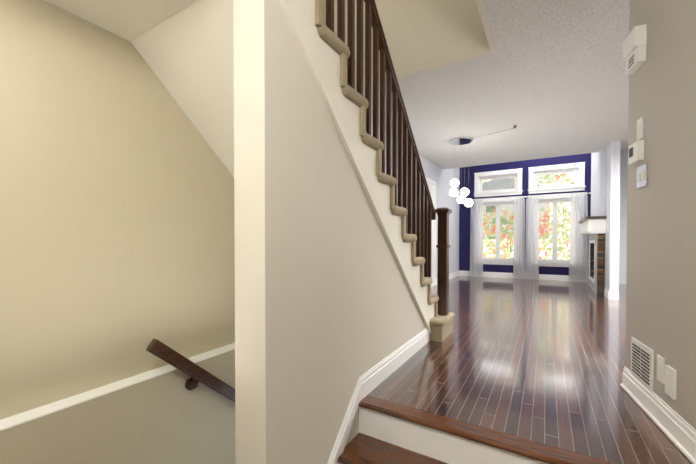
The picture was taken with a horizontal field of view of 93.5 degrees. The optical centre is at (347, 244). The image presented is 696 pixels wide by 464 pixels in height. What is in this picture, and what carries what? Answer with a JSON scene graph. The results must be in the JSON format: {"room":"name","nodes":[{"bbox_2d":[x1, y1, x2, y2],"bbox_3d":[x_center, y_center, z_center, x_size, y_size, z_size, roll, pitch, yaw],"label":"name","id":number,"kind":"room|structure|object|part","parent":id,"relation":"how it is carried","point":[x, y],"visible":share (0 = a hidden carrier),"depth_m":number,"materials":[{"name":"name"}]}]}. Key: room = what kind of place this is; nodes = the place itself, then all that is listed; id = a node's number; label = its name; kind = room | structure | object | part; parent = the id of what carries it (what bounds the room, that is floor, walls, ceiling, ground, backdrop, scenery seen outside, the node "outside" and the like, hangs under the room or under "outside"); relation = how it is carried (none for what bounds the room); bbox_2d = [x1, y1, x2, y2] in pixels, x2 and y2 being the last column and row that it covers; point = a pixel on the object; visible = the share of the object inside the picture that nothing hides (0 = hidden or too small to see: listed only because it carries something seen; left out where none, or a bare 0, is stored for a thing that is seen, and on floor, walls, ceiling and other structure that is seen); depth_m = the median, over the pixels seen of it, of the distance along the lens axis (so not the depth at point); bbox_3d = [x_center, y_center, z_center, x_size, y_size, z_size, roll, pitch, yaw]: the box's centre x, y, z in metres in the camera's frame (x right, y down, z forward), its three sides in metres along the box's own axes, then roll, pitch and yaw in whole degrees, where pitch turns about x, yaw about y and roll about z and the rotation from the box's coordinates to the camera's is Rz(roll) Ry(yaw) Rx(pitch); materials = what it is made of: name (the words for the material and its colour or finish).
{"room":"entrance hallway","nodes":[
{"label":"entrance hallway","id":0,"kind":"room"},
{"bbox_2d":[44,0,195,40],"bbox_3d":[-1.599,-1.304,0.451,0.945,0.278,2.828,0,1,31],"label":"ceiling","id":1,"kind":"structure","parent":0,"point":[129,20],"depth_m":1.66,"materials":[{"name":"beige paint"}]},
{"bbox_2d":[0,0,459,419],"bbox_3d":[0.138,-0.348,4.335,0.210,8.100,11.250,0,1,31],"label":"wall","id":2,"kind":"structure","parent":0,"point":[117,248],"depth_m":1.78,"materials":[{"name":"beige paint"}]},
{"bbox_2d":[0,343,235,463],"bbox_3d":[-1.626,2.265,1.260,0.112,2.958,4.100,0,1,31],"label":"wall ledge","id":3,"kind":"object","parent":2,"relation":"attached to","point":[162,415],"depth_m":1.86,"materials":[{"name":"beige paint"}]},
{"bbox_2d":[146,339,234,402],"bbox_3d":[-0.559,1.563,2.816,0.097,2.078,2.256,0,1,31],"label":"handrail","id":4,"kind":"object","parent":3,"relation":"attached to","point":[196,373],"visible":0.58,"depth_m":2.05,"materials":[{"name":"brown wood"}]},
{"bbox_2d":[426,177,435,286],"bbox_3d":[1.594,-0.226,6.524,0.018,2.195,1.050,0,1,31],"label":"door frame","id":5,"kind":"structure","parent":2,"relation":"attached to","point":[431,185],"depth_m":6.86,"materials":[{"name":"white wood"}]},
{"bbox_2d":[436,270,459,284],"bbox_3d":[2.442,0.784,7.942,0.016,0.135,2.280,0,1,31],"label":"baseboard","id":6,"kind":"structure","parent":2,"relation":"attached to","point":[452,275],"depth_m":8.34,"materials":[{"name":"white wood"}]},
{"bbox_2d":[233,0,425,463],"bbox_3d":[0.191,-1.496,2.321,0.180,5.750,2.315,0,1,31],"label":"wall","id":7,"kind":"structure","parent":0,"point":[327,315],"depth_m":1.46,"materials":[{"name":"beige paint"}]},
{"bbox_2d":[327,328,429,463],"bbox_3d":[0.145,1.063,2.264,0.196,0.535,2.141,0,1,31],"label":"baseboard","id":8,"kind":"structure","parent":7,"relation":"attached to","point":[372,379],"depth_m":2.09,"materials":[{"name":"white wood"}]},
{"bbox_2d":[334,0,485,90],"bbox_3d":[0.497,-3.013,3.210,1.650,2.740,0.040,0,1,31],"label":"wall","id":9,"kind":"structure","parent":0,"point":[421,36],"depth_m":3.07,"materials":[{"name":"beige paint"}]},
{"bbox_2d":[338,395,614,463],"bbox_3d":[0.725,1.141,1.470,1.651,0.400,0.340,0,1,31],"label":"entry steps","id":10,"kind":"structure","parent":0,"point":[390,432],"depth_m":1.73,"materials":[{"name":"brown wood"}]},
{"bbox_2d":[470,0,495,54],"bbox_3d":[-0.021,-2.978,0.684,0.040,2.740,4.900,0,1,31],"label":"wall","id":11,"kind":"structure","parent":0,"point":[479,10],"depth_m":2.65,"materials":[{"name":"beige paint"}]},
{"bbox_2d":[363,0,629,169],"bbox_3d":[2.260,-1.745,1.893,6.350,0.240,9.300,0,1,31],"label":"ceiling","id":12,"kind":"structure","parent":0,"point":[550,78],"depth_m":3.49,"materials":[{"name":"white paint"}]},
{"bbox_2d":[449,179,472,206],"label":"pendant light","id":13,"kind":"object","parent":12,"relation":"hanging from","point":[464,191],"depth_m":5.17,"materials":[{"name":"white glass"}]},
{"bbox_2d":[450,124,518,151],"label":"pendant light","id":14,"kind":"object","parent":12,"relation":"hanging from","point":[462,140],"depth_m":5.10,"materials":[{"name":"silver metal"}]},
{"bbox_2d":[368,275,691,463],"bbox_3d":[3.708,0.962,4.315,6.340,0.120,7.620,0,1,31],"label":"floor","id":15,"kind":"structure","parent":0,"point":[541,361],"depth_m":2.38,"materials":[{"name":"brown wood"}]},
{"bbox_2d":[130,0,454,341],"bbox_3d":[-0.799,-0.639,1.464,1.270,3.453,5.355,0,1,31],"label":"staircase","id":16,"kind":"structure","parent":15,"relation":"on","point":[187,53],"depth_m":2.04,"materials":[{"name":"beige paint"}]},
{"bbox_3d":[0.281,-1.308,2.356,0.064,2.140,2.254,0,1,31],"label":"balustrade handrail","id":17,"kind":"part","parent":16,"relation":"part of","materials":[{"name":"brown wood"}]},
{"bbox_2d":[579,149,606,294],"bbox_3d":[4.763,-0.926,6.409,0.277,3.597,1.660,0,1,31],"label":"fireplace","id":18,"kind":"object","parent":15,"relation":"on","point":[593,226],"visible":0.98,"depth_m":5.83,"materials":[{"name":"paint"}]},
{"bbox_2d":[459,149,627,283],"bbox_3d":[5.650,-0.992,7.450,6.290,3.700,0.200,0,1,31],"label":"wall","id":19,"kind":"structure","parent":0,"point":[467,174],"depth_m":8.03,"materials":[{"name":"paint"}]},
{"bbox_2d":[474,196,521,264],"bbox_3d":[3.866,-0.348,8.462,1.160,1.725,0.170,0,1,31],"label":"window","id":20,"kind":"structure","parent":19,"relation":"in","point":[497,259],"depth_m":8.48,"materials":[{"name":"white wood"}]},
{"bbox_2d":[473,168,522,196],"bbox_3d":[3.869,-1.578,8.449,1.160,0.645,0.160,0,1,31],"label":"window","id":21,"kind":"structure","parent":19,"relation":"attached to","point":[516,174],"depth_m":8.43,"materials":[{"name":"white wood"}]},
{"bbox_2d":[460,270,587,281],"bbox_3d":[4.279,0.781,8.178,2.916,0.135,0.016,0,1,31],"label":"baseboard","id":22,"kind":"structure","parent":19,"relation":"attached to","point":[462,273],"depth_m":8.25,"materials":[{"name":"white wood"}]},
{"bbox_2d":[470,192,590,280],"bbox_3d":[4.337,-0.190,8.044,2.620,2.020,0.105,0,1,31],"label":"curtains","id":23,"kind":"object","parent":19,"relation":"attached to","point":[526,261],"visible":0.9,"depth_m":7.98,"materials":[{"name":"white fabric"}]},
{"bbox_2d":[529,192,584,266],"bbox_3d":[4.944,-0.339,7.810,1.160,1.725,0.170,0,1,31],"label":"window","id":24,"kind":"structure","parent":19,"relation":"in","point":[554,200],"depth_m":7.83,"materials":[{"name":"white wood"}]},
{"bbox_2d":[528,162,585,193],"bbox_3d":[4.947,-1.569,7.797,1.160,0.645,0.160,0,1,31],"label":"window","id":25,"kind":"structure","parent":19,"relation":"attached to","point":[578,168],"depth_m":7.76,"materials":[{"name":"white wood"}]},
{"bbox_2d":[605,140,620,290],"bbox_3d":[4.974,-0.977,6.369,0.120,3.700,2.550,0,1,31],"label":"wall","id":26,"kind":"structure","parent":0,"point":[612,205],"depth_m":5.30,"materials":[{"name":"white paint"}]},
{"bbox_2d":[604,288,611,298],"bbox_3d":[4.378,0.818,5.517,0.040,0.135,0.466,0,1,31],"label":"baseboard","id":27,"kind":"structure","parent":26,"relation":"attached to","point":[608,294],"depth_m":5.40,"materials":[{"name":"white wood"}]},
{"bbox_2d":[625,0,695,429],"bbox_3d":[0.971,-0.218,-0.042,0.120,3.360,4.650,0,1,23],"label":"wall","id":28,"kind":"structure","parent":0,"point":[661,273],"depth_m":1.67,"materials":[{"name":"beige paint"}]},
{"bbox_2d":[623,24,646,74],"bbox_3d":[1.727,-1.168,1.975,0.055,0.205,0.180,0,1,23],"label":"door chime","id":29,"kind":"object","parent":28,"relation":"attached to","point":[634,49],"visible":1,"depth_m":1.92,"materials":[{"name":"white plastic"}]},
{"bbox_2d":[628,140,643,164],"bbox_3d":[1.735,-0.553,1.972,0.032,0.115,0.135,0,1,23],"label":"thermostat","id":30,"kind":"object","parent":28,"relation":"attached to","point":[635,152],"visible":1,"depth_m":1.94,"materials":[{"name":"white plastic"}]},
{"bbox_2d":[637,117,642,140],"bbox_3d":[1.738,-0.690,1.950,0.010,0.120,0.070,0,1,23],"label":"light switch","id":31,"kind":"object","parent":28,"relation":"attached to","point":[639,128],"visible":0.96,"depth_m":1.94,"materials":[{"name":"white plastic"}]},
{"bbox_2d":[637,163,647,187],"bbox_3d":[1.724,-0.402,1.922,0.011,0.125,0.130,0,1,23],"label":"double light switch","id":32,"kind":"object","parent":28,"relation":"attached to","point":[642,175],"visible":1,"depth_m":1.91,"materials":[{"name":"white plastic"}]},
{"bbox_2d":[631,337,653,391],"bbox_3d":[1.713,0.688,1.912,0.011,0.225,0.275,0,1,23],"label":"air vent","id":33,"kind":"object","parent":28,"relation":"in","point":[642,362],"visible":1,"depth_m":1.88,"materials":[{"name":"white plastic"}]},
{"bbox_2d":[620,366,695,463],"bbox_3d":[0.922,1.094,0.051,0.028,0.535,4.549,0,1,23],"label":"baseboard","id":34,"kind":"structure","parent":28,"relation":"attached to","point":[678,431],"depth_m":1.65,"materials":[{"name":"white wood"}]},
{"bbox_2d":[657,354,664,383],"bbox_3d":[1.628,0.648,1.706,0.010,0.130,0.070,0,1,23],"label":"electrical outlet plate","id":35,"kind":"object","parent":28,"relation":"attached to","point":[660,369],"visible":0.96,"depth_m":1.69,"materials":[{"name":"white plastic"}]},
{"bbox_2d":[665,365,676,399],"bbox_3d":[1.586,0.674,1.610,0.012,0.140,0.080,0,1,23],"label":"electrical outlet plate","id":36,"kind":"object","parent":28,"relation":"attached to","point":[670,380],"visible":1,"depth_m":1.60,"materials":[{"name":"white plastic"}]},
{"label":"outside","id":37,"kind":"structure","parent":0,"visible":0},
{"bbox_2d":[482,172,574,259],"bbox_3d":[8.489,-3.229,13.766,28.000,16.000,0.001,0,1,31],"label":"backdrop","id":38,"kind":"structure","parent":37,"point":[545,220],"depth_m":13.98,"materials":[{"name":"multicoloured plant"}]}
]}

